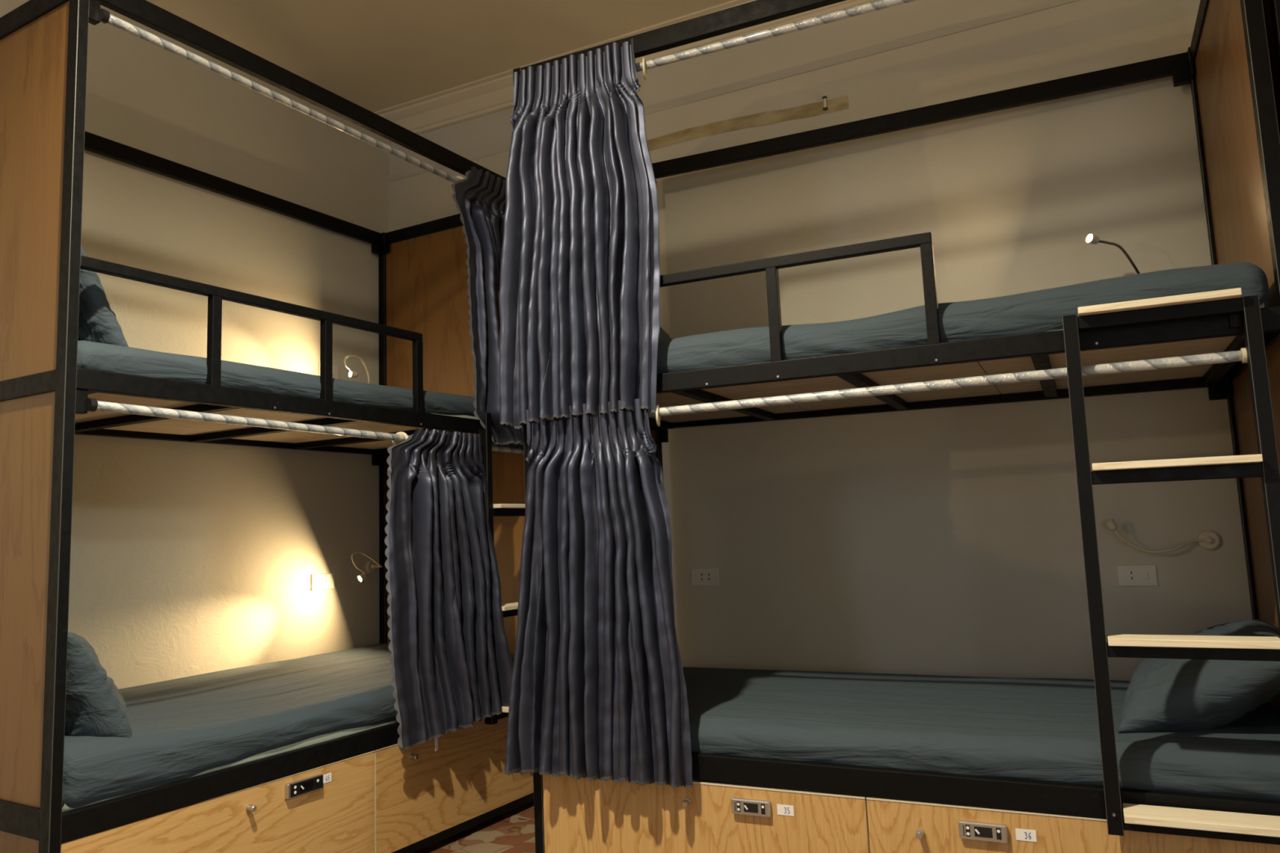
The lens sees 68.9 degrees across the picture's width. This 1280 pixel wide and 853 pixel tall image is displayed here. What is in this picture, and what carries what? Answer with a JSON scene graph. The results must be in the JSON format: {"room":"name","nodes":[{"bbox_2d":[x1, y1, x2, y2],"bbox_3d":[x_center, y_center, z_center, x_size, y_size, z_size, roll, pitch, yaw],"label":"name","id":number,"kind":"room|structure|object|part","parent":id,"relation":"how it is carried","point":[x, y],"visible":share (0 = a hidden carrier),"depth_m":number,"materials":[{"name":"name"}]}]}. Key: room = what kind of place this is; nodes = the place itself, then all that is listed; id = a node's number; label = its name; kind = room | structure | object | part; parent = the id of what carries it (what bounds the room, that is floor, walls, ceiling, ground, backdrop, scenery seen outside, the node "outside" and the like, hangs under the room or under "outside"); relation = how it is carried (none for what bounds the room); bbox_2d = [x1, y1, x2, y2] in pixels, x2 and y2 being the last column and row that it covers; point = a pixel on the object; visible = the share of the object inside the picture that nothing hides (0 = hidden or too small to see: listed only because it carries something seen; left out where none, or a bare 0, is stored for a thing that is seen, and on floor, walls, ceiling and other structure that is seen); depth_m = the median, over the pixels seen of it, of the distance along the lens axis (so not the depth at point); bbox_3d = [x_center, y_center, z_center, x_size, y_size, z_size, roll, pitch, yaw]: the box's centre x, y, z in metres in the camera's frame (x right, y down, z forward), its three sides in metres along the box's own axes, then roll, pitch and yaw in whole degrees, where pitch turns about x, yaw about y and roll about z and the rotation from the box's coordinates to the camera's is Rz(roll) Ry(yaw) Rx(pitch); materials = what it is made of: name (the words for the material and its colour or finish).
{"room":"dormitory","nodes":[
{"label":"dormitory","id":0,"kind":"room"},
{"bbox_2d":[0,0,390,688],"bbox_3d":[-2.715,-0.178,2.257,0.120,3.230,5.900,-6,-7,30],"label":"wall","id":1,"kind":"structure","parent":0,"point":[187,559],"depth_m":3.83,"materials":[{"name":"beige paint"}]},
{"bbox_2d":[311,573,333,590],"bbox_3d":[-1.423,0.696,4.187,0.017,0.069,0.122,-6,-7,30],"label":"wall socket","id":2,"kind":"object","parent":1,"relation":"attached to","point":[320,581],"visible":1,"depth_m":4.18,"materials":[{"name":"beige plastic"}]},
{"bbox_2d":[318,363,338,378],"bbox_3d":[-1.440,-0.250,4.316,0.017,0.071,0.111,-6,-7,30],"label":"wall socket","id":3,"kind":"object","parent":1,"relation":"attached to","point":[335,368],"visible":0.42,"depth_m":4.34,"materials":[{"name":"beige plastic"}]},
{"bbox_2d":[344,355,370,383],"bbox_3d":[-1.289,-0.208,4.333,0.093,0.194,0.383,-1,-6,-7],"label":"reading lamp","id":4,"kind":"object","parent":1,"relation":"attached to","point":[352,374],"visible":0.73,"depth_m":4.18,"materials":[{"name":"beige plastic"}]},
{"bbox_2d":[351,551,382,582],"bbox_3d":[-1.234,0.636,4.279,0.102,0.134,0.382,-1,-6,-6],"label":"reading lamp","id":5,"kind":"object","parent":1,"relation":"attached to","point":[371,566],"visible":1,"depth_m":4.19,"materials":[{"name":"beige plastic"}]},
{"bbox_3d":[-1.276,0.664,4.434,0.018,0.064,0.064,-6,-7,30],"label":"wall plate","id":6,"kind":"part","parent":5,"relation":"part of","materials":[{"name":"beige plastic"}]},
{"bbox_2d":[146,0,732,112],"bbox_3d":[-0.109,-2.074,1.054,6.187,0.100,5.593,-5,-7,27],"label":"ceiling","id":7,"kind":"structure","parent":0,"point":[375,55],"depth_m":3.97,"materials":[{"name":"paint"}]},
{"bbox_2d":[413,800,535,852],"bbox_3d":[-0.073,1.263,0.931,6.269,0.100,6.247,-6,-7,30],"label":"floor","id":8,"kind":"structure","parent":0,"point":[513,831],"depth_m":3.41,"materials":[{"name":"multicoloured tile"}]},
{"bbox_2d":[0,0,533,852],"bbox_3d":[-1.324,0.213,3.418,1.017,2.615,2.030,-6,-7,30],"label":"bunk bed","id":9,"kind":"object","parent":8,"relation":"on","point":[360,792],"visible":0.68,"depth_m":2.63,"materials":[{"name":"black paint"}]},
{"bbox_3d":[-1.811,1.206,2.452,0.909,0.358,0.012,-6,-7,30],"label":"panel","id":10,"kind":"part","parent":9,"relation":"part of","materials":[{"name":"brown wood"}]},
{"bbox_3d":[-1.819,0.995,2.474,0.907,0.072,0.026,-6,-7,30],"label":"rail","id":11,"kind":"part","parent":9,"relation":"part of","materials":[{"name":"black metal"}]},
{"bbox_3d":[-1.837,0.453,2.535,0.909,1.022,0.012,-6,-7,30],"label":"panel","id":12,"kind":"part","parent":9,"relation":"part of","materials":[{"name":"brown wood"}]},
{"bbox_3d":[-1.855,-0.079,2.592,0.907,0.054,0.026,-6,-7,30],"label":"rail","id":13,"kind":"part","parent":9,"relation":"part of","materials":[{"name":"black metal"}]},
{"bbox_3d":[-1.890,-1.125,2.708,0.907,0.060,0.026,-6,-7,30],"label":"rail","id":14,"kind":"part","parent":9,"relation":"part of","materials":[{"name":"black paint"}]},
{"bbox_3d":[-1.872,-0.601,2.652,0.909,1.000,0.012,-6,-7,30],"label":"panel","id":15,"kind":"part","parent":9,"relation":"part of","materials":[{"name":"brown wood"}]},
{"bbox_3d":[-1.439,0.099,2.329,0.046,2.610,0.028,-6,-7,30],"label":"post","id":16,"kind":"part","parent":9,"relation":"part of","materials":[{"name":"black metal"}]},
{"bbox_3d":[-1.424,-0.063,2.369,0.026,0.060,0.032,-6,-7,30],"label":"corner plate","id":17,"kind":"part","parent":9,"relation":"part of","materials":[{"name":"black paint"}]},
{"bbox_3d":[-1.459,-1.106,2.485,0.026,0.060,0.032,-6,-7,30],"label":"corner plate","id":18,"kind":"part","parent":9,"relation":"part of","materials":[{"name":"black paint"}]},
{"bbox_3d":[-1.237,-0.246,2.712,0.026,0.267,0.030,-6,-7,30],"label":"guard post","id":19,"kind":"part","parent":9,"relation":"part of","materials":[{"name":"black metal"}]},
{"bbox_3d":[-1.131,1.204,2.643,0.018,0.348,0.994,-6,-7,30],"label":"drawer","id":20,"kind":"part","parent":9,"relation":"part of","materials":[{"name":"brown wood"}]},
{"bbox_3d":[-1.758,0.035,3.688,0.028,0.055,1.968,-6,-7,30],"label":"bed rail","id":21,"kind":"part","parent":9,"relation":"part of","materials":[{"name":"black metal"}]},
{"bbox_3d":[-0.894,1.038,3.083,0.028,0.076,1.968,-6,-7,30],"label":"bed rail","id":22,"kind":"part","parent":9,"relation":"part of","materials":[{"name":"black metal"}]},
{"bbox_3d":[-1.793,-1.008,3.803,0.028,0.067,1.968,-6,-7,30],"label":"rail","id":23,"kind":"part","parent":9,"relation":"part of","materials":[{"name":"black metal"}]},
{"bbox_3d":[-1.127,-0.375,2.921,0.026,0.030,1.235,-6,-7,30],"label":"guard rail","id":24,"kind":"part","parent":9,"relation":"part of","materials":[{"name":"black metal"}]},
{"bbox_3d":[-1.107,1.088,2.661,0.028,0.019,0.019,-6,-7,30],"label":"knob","id":25,"kind":"part","parent":9,"relation":"part of","materials":[{"name":"silver metal"}]},
{"bbox_2d":[76,340,478,419],"bbox_3d":[-1.341,-0.077,3.451,0.943,0.128,1.945,-6,-7,30],"label":"mattress","id":26,"kind":"object","parent":9,"relation":"on","point":[91,355],"visible":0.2,"depth_m":2.84,"materials":[{"name":"grey fabric"}]},
{"bbox_2d":[77,244,128,347],"bbox_3d":[-1.690,-0.324,2.641,0.621,0.296,0.204,-6,-7,30],"label":"pillow","id":27,"kind":"object","parent":26,"relation":"on","point":[97,322],"visible":0.22,"depth_m":2.50,"materials":[{"name":"grey fabric"}]},
{"bbox_3d":[-0.930,-0.044,3.202,0.028,0.056,1.968,-6,-7,30],"label":"bed rail","id":28,"kind":"part","parent":9,"relation":"part of","materials":[{"name":"black metal"}]},
{"bbox_2d":[97,8,463,190],"bbox_3d":[-0.940,-0.997,3.306,0.061,0.078,1.934,-6,-7,30],"label":"curtain rod","id":29,"kind":"object","parent":9,"relation":"attached to","point":[104,16],"visible":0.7,"depth_m":2.89,"materials":[{"name":"white metal"}]},
{"bbox_2d":[451,166,524,448],"bbox_3d":[-0.542,-0.470,3.797,0.109,1.112,0.624,-6,-7,30],"label":"curtain","id":30,"kind":"object","parent":29,"relation":"hanging from","point":[480,198],"visible":0.34,"depth_m":3.68,"materials":[{"name":"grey fabric"}]},
{"bbox_3d":[-0.649,-0.480,3.631,0.011,1.071,0.229,-6,-7,30],"label":"lace trim","id":31,"kind":"part","parent":30,"relation":"part of","materials":[{"name":"grey fabric"}]},
{"bbox_3d":[-0.469,0.079,3.835,0.085,0.026,0.398,-6,-7,32],"label":"lace trim","id":32,"kind":"part","parent":30,"relation":"part of","materials":[{"name":"grey fabric"}]},
{"bbox_2d":[62,643,514,812],"bbox_3d":[-1.306,0.972,3.335,0.944,0.196,1.945,-6,-7,30],"label":"mattress","id":33,"kind":"object","parent":9,"relation":"on","point":[182,728],"visible":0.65,"depth_m":2.89,"materials":[{"name":"grey fabric"}]},
{"bbox_2d":[64,631,133,738],"bbox_3d":[-1.641,0.709,2.551,0.620,0.316,0.260,-6,-7,30],"label":"pillow","id":34,"kind":"object","parent":33,"relation":"on","point":[95,706],"visible":0.37,"depth_m":2.40,"materials":[{"name":"grey fabric"}]},
{"bbox_3d":[-0.965,-1.088,3.318,0.028,0.075,1.968,-6,-7,30],"label":"rail","id":35,"kind":"part","parent":9,"relation":"part of","materials":[{"name":"black metal"}]},
{"bbox_2d":[85,398,524,453],"bbox_3d":[-0.906,0.038,3.191,0.061,0.070,1.933,-6,-7,30],"label":"curtain rod","id":36,"kind":"object","parent":9,"relation":"attached to","point":[92,405],"visible":0.68,"depth_m":2.74,"materials":[{"name":"white metal"}]},
{"bbox_2d":[384,427,513,751],"bbox_3d":[-0.666,0.574,3.382,0.120,1.123,0.656,-6,-7,30],"label":"curtain","id":37,"kind":"object","parent":36,"relation":"hanging from","point":[446,678],"visible":0.98,"depth_m":3.32,"materials":[{"name":"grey fabric"}]},
{"bbox_3d":[-0.806,0.543,3.167,0.028,1.051,0.140,-6,-7,30],"label":"lace trim","id":38,"kind":"part","parent":37,"relation":"part of","materials":[{"name":"grey fabric"}]},
{"bbox_3d":[-0.624,1.069,3.342,0.085,0.053,0.603,-6,-7,30],"label":"lace trim","id":39,"kind":"part","parent":37,"relation":"part of","materials":[{"name":"grey fabric"}]},
{"bbox_3d":[-1.029,-0.214,3.062,0.026,0.267,0.030,-6,-7,30],"label":"guard post","id":40,"kind":"part","parent":9,"relation":"part of","materials":[{"name":"black metal"}]},
{"bbox_3d":[-1.299,-0.882,4.617,0.032,0.052,0.049,-6,-7,30],"label":"corner plate","id":41,"kind":"part","parent":9,"relation":"part of","materials":[{"name":"black paint"}]},
{"bbox_3d":[-1.264,0.162,4.501,0.032,0.052,0.049,-6,-7,30],"label":"corner plate","id":42,"kind":"part","parent":9,"relation":"part of","materials":[{"name":"black paint"}]},
{"bbox_3d":[-1.235,0.335,4.518,0.040,2.610,0.036,-6,-7,30],"label":"post","id":43,"kind":"part","parent":9,"relation":"part of","materials":[{"name":"black metal"}]},
{"bbox_3d":[-1.218,0.160,4.504,0.037,0.052,0.010,-6,-7,30],"label":"corner plate","id":44,"kind":"part","parent":9,"relation":"part of","materials":[{"name":"black paint"}]},
{"bbox_3d":[-1.253,-0.883,4.619,0.037,0.052,0.010,-6,-7,30],"label":"corner plate","id":45,"kind":"part","parent":9,"relation":"part of","materials":[{"name":"black paint"}]},
{"bbox_3d":[-0.777,1.137,3.214,0.028,0.019,0.019,-6,-7,30],"label":"knob","id":46,"kind":"part","parent":9,"relation":"part of","materials":[{"name":"silver metal"}]},
{"bbox_3d":[-0.815,-0.182,3.421,0.026,0.267,0.030,-6,-7,30],"label":"guard post","id":47,"kind":"part","parent":9,"relation":"part of","materials":[{"name":"black metal"}]},
{"bbox_3d":[-0.871,-0.970,4.420,0.907,0.060,0.026,-6,-7,30],"label":"rail","id":48,"kind":"part","parent":9,"relation":"part of","materials":[{"name":"black metal"}]},
{"bbox_3d":[-0.854,-0.445,4.362,0.909,1.000,0.012,-6,-7,30],"label":"panel","id":49,"kind":"part","parent":9,"relation":"part of","materials":[{"name":"brown wood"}]},
{"bbox_3d":[-0.629,1.280,3.485,0.018,0.348,0.964,-6,-7,30],"label":"drawer","id":50,"kind":"part","parent":9,"relation":"part of","materials":[{"name":"brown wood"}]},
{"bbox_3d":[-0.819,0.609,4.245,0.909,1.022,0.012,-6,-7,30],"label":"panel","id":51,"kind":"part","parent":9,"relation":"part of","materials":[{"name":"brown wood"}]},
{"bbox_3d":[-0.881,1.432,3.039,0.028,0.026,1.968,-6,-7,30],"label":"rail","id":52,"kind":"part","parent":9,"relation":"part of","materials":[{"name":"black metal"}]},
{"bbox_2d":[478,412,524,724],"bbox_3d":[-0.476,0.541,3.738,0.115,1.194,0.399,-6,-7,30],"label":"ladder","id":53,"kind":"object","parent":9,"relation":"attached to","point":[508,610],"visible":0.26,"depth_m":3.63,"materials":[{"name":"black metal"}]},
{"bbox_3d":[-0.585,0.534,3.591,0.050,1.182,0.036,-6,-7,30],"label":"rail","id":54,"kind":"part","parent":53,"relation":"part of","materials":[{"name":"black metal"}]},
{"bbox_2d":[512,0,1279,852],"bbox_3d":[0.763,0.087,2.901,2.058,2.619,1.017,-5,-7,25],"label":"bunk bed","id":55,"kind":"object","parent":8,"relation":"on","point":[734,804],"visible":0.6,"depth_m":2.54,"materials":[{"name":"black paint"}]},
{"bbox_3d":[-0.337,0.129,2.911,0.058,2.610,0.042,-5,-7,25],"label":"post","id":56,"kind":"part","parent":55,"relation":"part of","materials":[{"name":"black metal"}]},
{"bbox_3d":[-0.118,0.483,3.302,0.023,1.022,0.913,-5,-7,25],"label":"panel","id":57,"kind":"part","parent":55,"relation":"part of","materials":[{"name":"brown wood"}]},
{"bbox_3d":[0.072,0.210,3.764,0.058,2.610,0.040,-5,-7,25],"label":"post","id":58,"kind":"part","parent":55,"relation":"part of","materials":[{"name":"black metal"}]},
{"bbox_3d":[0.094,0.038,3.773,0.032,0.052,0.032,-5,-7,25],"label":"corner plate","id":59,"kind":"part","parent":55,"relation":"part of","materials":[{"name":"black paint"}]},
{"bbox_3d":[0.504,-1.214,2.627,1.966,0.066,0.028,-5,-7,25],"label":"rail","id":60,"kind":"part","parent":55,"relation":"part of","materials":[{"name":"black metal"}]},
{"bbox_3d":[0.128,1.035,2.566,0.019,0.019,0.028,-5,-7,25],"label":"knob","id":61,"kind":"part","parent":55,"relation":"part of","materials":[{"name":"silver metal"}]},
{"bbox_3d":[0.151,1.155,2.567,0.962,0.349,0.018,-5,-7,25],"label":"drawer","id":62,"kind":"part","parent":55,"relation":"part of","materials":[{"name":"brown wood"}]},
{"bbox_3d":[0.376,-0.310,2.602,0.033,0.267,0.026,-5,-7,25],"label":"guard post","id":63,"kind":"part","parent":55,"relation":"part of","materials":[{"name":"black metal"}]},
{"bbox_2d":[635,0,917,79],"bbox_3d":[0.507,-1.125,2.595,1.933,0.065,0.061,-5,-7,25],"label":"curtain rod","id":64,"kind":"object","parent":55,"relation":"attached to","point":[877,5],"visible":0.73,"depth_m":2.65,"materials":[{"name":"white metal"}]},
{"bbox_2d":[498,38,660,429],"bbox_3d":[-0.198,-0.578,2.831,0.538,1.142,0.108,-5,-7,25],"label":"curtain","id":65,"kind":"object","parent":64,"relation":"hanging from","point":[579,295],"visible":0.98,"depth_m":2.81,"materials":[{"name":"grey fabric"}]},
{"bbox_3d":[-0.191,-0.028,2.772,0.509,0.037,0.103,-5,-7,25],"label":"lace trim","id":66,"kind":"part","parent":65,"relation":"part of","materials":[{"name":"grey fabric"}]},
{"bbox_3d":[0.205,-0.443,2.696,1.233,0.031,0.026,-5,-7,25],"label":"guard rail","id":67,"kind":"part","parent":55,"relation":"part of","materials":[{"name":"black metal"}]},
{"bbox_3d":[0.689,1.004,2.299,0.019,0.019,0.028,-5,-7,25],"label":"knob","id":68,"kind":"part","parent":55,"relation":"part of","materials":[{"name":"silver metal"}]},
{"bbox_3d":[0.920,-1.132,3.492,1.967,0.078,0.028,-5,-7,25],"label":"rail","id":69,"kind":"part","parent":55,"relation":"part of","materials":[{"name":"black metal"}]},
{"bbox_3d":[0.754,-0.343,2.423,0.033,0.267,0.026,-5,-7,25],"label":"guard post","id":70,"kind":"part","parent":55,"relation":"part of","materials":[{"name":"black metal"}]},
{"bbox_3d":[0.965,-0.086,3.371,1.967,0.066,0.028,-5,-7,25],"label":"bed rail","id":71,"kind":"part","parent":55,"relation":"part of","materials":[{"name":"black paint"}]},
{"bbox_2d":[648,347,1247,426],"bbox_3d":[0.524,-0.072,2.487,1.870,0.066,0.061,-5,-7,25],"label":"curtain rod","id":72,"kind":"object","parent":55,"relation":"attached to","point":[1241,355],"visible":0.84,"depth_m":2.35,"materials":[{"name":"white metal"}]},
{"bbox_2d":[504,398,693,788],"bbox_3d":[-0.134,0.467,2.698,0.567,1.078,0.116,-5,-7,22],"label":"curtain","id":73,"kind":"object","parent":72,"relation":"hanging from","point":[598,688],"visible":0.97,"depth_m":2.68,"materials":[{"name":"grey fabric"}]},
{"bbox_3d":[-0.123,0.988,2.626,0.565,0.026,0.109,-5,-7,25],"label":"lace trim","id":74,"kind":"part","parent":73,"relation":"part of","materials":[{"name":"grey fabric"}]},
{"bbox_2d":[657,262,1269,373],"bbox_3d":[0.751,-0.211,2.942,1.945,0.149,0.944,-5,-7,25],"label":"mattress","id":75,"kind":"object","parent":55,"relation":"on","point":[1041,310],"visible":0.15,"depth_m":2.40,"materials":[{"name":"grey fabric"}]},
{"bbox_2d":[658,325,671,341],"bbox_3d":[0.004,-0.320,3.457,0.222,0.305,0.600,-5,-7,25],"label":"pillow","id":76,"kind":"object","parent":75,"relation":"on","point":[663,335],"visible":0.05,"depth_m":3.52,"materials":[{"name":"grey fabric"}]},
{"bbox_3d":[0.549,-0.167,2.506,1.967,0.057,0.028,-5,-7,25],"label":"bed rail","id":77,"kind":"part","parent":55,"relation":"part of","materials":[{"name":"black metal"}]},
{"bbox_2d":[682,666,1279,801],"bbox_3d":[0.798,0.879,2.817,1.945,0.133,0.943,-5,-7,25],"label":"mattress","id":78,"kind":"object","parent":55,"relation":"on","point":[1046,730],"visible":0.7,"depth_m":2.46,"materials":[{"name":"grey fabric"}]},
{"bbox_2d":[1117,619,1279,733],"bbox_3d":[1.507,0.658,2.476,0.393,0.279,0.680,-6,-7,31],"label":"pillow","id":79,"kind":"object","parent":78,"relation":"on","point":[1162,695],"visible":0.75,"depth_m":2.25,"materials":[{"name":"grey fabric"}]},
{"bbox_3d":[0.596,0.907,2.382,1.967,0.081,0.028,-5,-7,25],"label":"bed rail","id":80,"kind":"part","parent":55,"relation":"part of","materials":[{"name":"black metal"}]},
{"bbox_3d":[1.036,1.079,2.149,1.002,0.349,0.018,-5,-7,25],"label":"drawer","id":81,"kind":"part","parent":55,"relation":"part of","materials":[{"name":"brown wood"}]},
{"bbox_2d":[1062,287,1279,844],"bbox_3d":[1.205,0.302,2.068,0.405,1.194,0.115,-5,-7,25],"label":"ladder","id":82,"kind":"object","parent":55,"relation":"attached to","point":[1224,825],"visible":1,"depth_m":2.08,"materials":[{"name":"black paint"}]},
{"bbox_3d":[1.047,0.324,2.162,0.036,1.182,0.050,-5,-7,25],"label":"rail","id":83,"kind":"part","parent":82,"relation":"part of","materials":[{"name":"black metal"}]},
{"bbox_3d":[1.344,-0.246,2.109,0.024,0.045,0.014,-5,-7,25],"label":"hook plate","id":84,"kind":"part","parent":82,"relation":"part of","materials":[{"name":"black paint"}]},
{"bbox_3d":[1.377,0.297,2.006,0.040,1.178,0.050,-5,-7,25],"label":"rail","id":85,"kind":"part","parent":82,"relation":"part of","materials":[{"name":"black metal"}]},
{"bbox_3d":[1.784,-1.154,3.075,0.050,0.052,0.032,-5,-7,25],"label":"corner plate","id":86,"kind":"part","parent":55,"relation":"part of","materials":[{"name":"black paint"}]},
{"bbox_3d":[1.790,-1.159,3.029,0.010,0.052,0.037,-5,-7,25],"label":"corner plate","id":87,"kind":"part","parent":55,"relation":"part of","materials":[{"name":"black paint"}]},
{"bbox_3d":[1.614,-1.249,2.635,0.027,0.060,0.911,-5,-7,25],"label":"rail","id":88,"kind":"part","parent":55,"relation":"part of","materials":[{"name":"black metal"}]},
{"bbox_3d":[1.828,-0.111,2.954,0.050,0.052,0.032,-5,-7,25],"label":"corner plate","id":89,"kind":"part","parent":55,"relation":"part of","materials":[{"name":"black paint"}]},
{"bbox_3d":[1.873,0.055,2.915,0.064,2.610,0.040,-5,-7,25],"label":"post","id":90,"kind":"part","parent":55,"relation":"part of","materials":[{"name":"black metal"}]},
{"bbox_3d":[1.835,-0.117,2.909,0.010,0.052,0.037,-5,-7,25],"label":"corner plate","id":91,"kind":"part","parent":55,"relation":"part of","materials":[{"name":"black paint"}]},
{"bbox_3d":[1.637,-0.725,2.574,0.023,1.000,0.913,-5,-7,25],"label":"panel","id":92,"kind":"part","parent":55,"relation":"part of","materials":[{"name":"brown wood"}]},
{"bbox_3d":[1.659,-0.204,2.514,0.026,0.054,0.911,-5,-7,25],"label":"rail","id":93,"kind":"part","parent":55,"relation":"part of","materials":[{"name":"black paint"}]},
{"bbox_3d":[1.682,0.328,2.453,0.023,1.022,0.913,-5,-7,25],"label":"panel","id":94,"kind":"part","parent":55,"relation":"part of","materials":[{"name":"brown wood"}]},
{"bbox_3d":[1.464,-0.026,2.062,0.064,2.610,0.042,-5,-7,25],"label":"post","id":95,"kind":"part","parent":55,"relation":"part of","materials":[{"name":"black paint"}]},
{"bbox_2d":[1262,0,1279,137],"bbox_3d":[2.622,-0.068,2.040,2.062,2.611,0.988,-5,-7,25],"label":"bunk bed","id":96,"kind":"object","parent":8,"relation":"on","point":[1271,7],"visible":0.02,"depth_m":2.22,"materials":[{"name":"black paint"}]},
{"bbox_3d":[1.516,-0.030,2.040,0.062,2.610,0.042,-5,-7,25],"label":"post","id":97,"kind":"part","parent":96,"relation":"part of","materials":[{"name":"black metal"}]},
{"bbox_2d":[389,0,1252,680],"bbox_3d":[1.402,-0.198,3.323,6.200,3.230,0.120,-5,-7,27],"label":"wall","id":98,"kind":"structure","parent":0,"point":[945,541],"depth_m":3.43,"materials":[{"name":"beige paint"}]},
{"bbox_2d":[373,0,877,142],"bbox_3d":[1.297,-1.759,3.393,5.900,0.126,0.130,-5,-7,27],"label":"trim","id":99,"kind":"structure","parent":98,"relation":"attached to","point":[494,93],"depth_m":4.43,"materials":[{"name":"paint"}]},
{"bbox_2d":[690,568,719,586],"bbox_3d":[0.264,0.609,3.777,0.119,0.069,0.014,-5,-7,25],"label":"wall socket","id":100,"kind":"object","parent":98,"relation":"attached to","point":[700,576],"visible":1,"depth_m":3.77,"materials":[{"name":"beige plastic"}]},
{"bbox_2d":[386,0,1079,182],"bbox_3d":[0.178,-1.397,4.006,3.300,0.032,0.032,-5,-7,27],"label":"trim","id":101,"kind":"structure","parent":98,"relation":"attached to","point":[1035,6],"depth_m":3.70,"materials":[{"name":"beige paint"}]},
{"bbox_2d":[647,95,848,151],"bbox_3d":[0.423,-1.251,3.868,0.892,0.080,0.001,-5,-7,27],"label":"tape strip","id":102,"kind":"object","parent":98,"relation":"attached to","point":[838,104],"visible":1,"depth_m":3.85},
{"bbox_2d":[822,95,827,111],"bbox_3d":[0.734,-1.280,3.701,0.019,0.056,0.012,-5,-7,25],"label":"clip","id":103,"kind":"object","parent":98,"relation":"attached to","point":[824,98],"visible":1,"depth_m":3.70,"materials":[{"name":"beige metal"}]},
{"bbox_2d":[1085,233,1139,274],"bbox_3d":[1.596,-0.526,3.051,0.293,0.196,0.090,1,-7,-28],"label":"reading lamp","id":104,"kind":"object","parent":98,"relation":"attached to","point":[1091,238],"visible":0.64,"depth_m":3.01,"materials":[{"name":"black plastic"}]},
{"bbox_2d":[1116,564,1157,586],"bbox_3d":[1.632,0.489,3.065,0.115,0.068,0.017,-5,-7,25],"label":"wall socket","id":105,"kind":"object","parent":98,"relation":"attached to","point":[1127,575],"visible":1,"depth_m":3.06,"materials":[{"name":"beige plastic"}]},
{"bbox_2d":[1104,518,1220,553],"bbox_3d":[1.682,0.349,3.007,0.334,0.116,0.040,-4,-7,15],"label":"reading lamp","id":106,"kind":"object","parent":98,"relation":"attached to","point":[1207,540],"visible":1,"depth_m":2.98,"materials":[{"name":"beige plastic"}]},
{"bbox_3d":[1.813,0.363,2.976,0.064,0.064,0.018,-5,-7,25],"label":"wall plate","id":107,"kind":"part","parent":106,"relation":"part of","materials":[{"name":"beige plastic"}]},
{"bbox_2d":[1205,537,1213,543],"bbox_3d":[1.806,0.361,2.962,0.020,0.020,0.014,-5,-7,25],"label":"switch","id":108,"kind":"object","parent":106,"relation":"attached to","point":[1208,540],"depth_m":2.96,"materials":[{"name":"beige plastic"}]}
]}

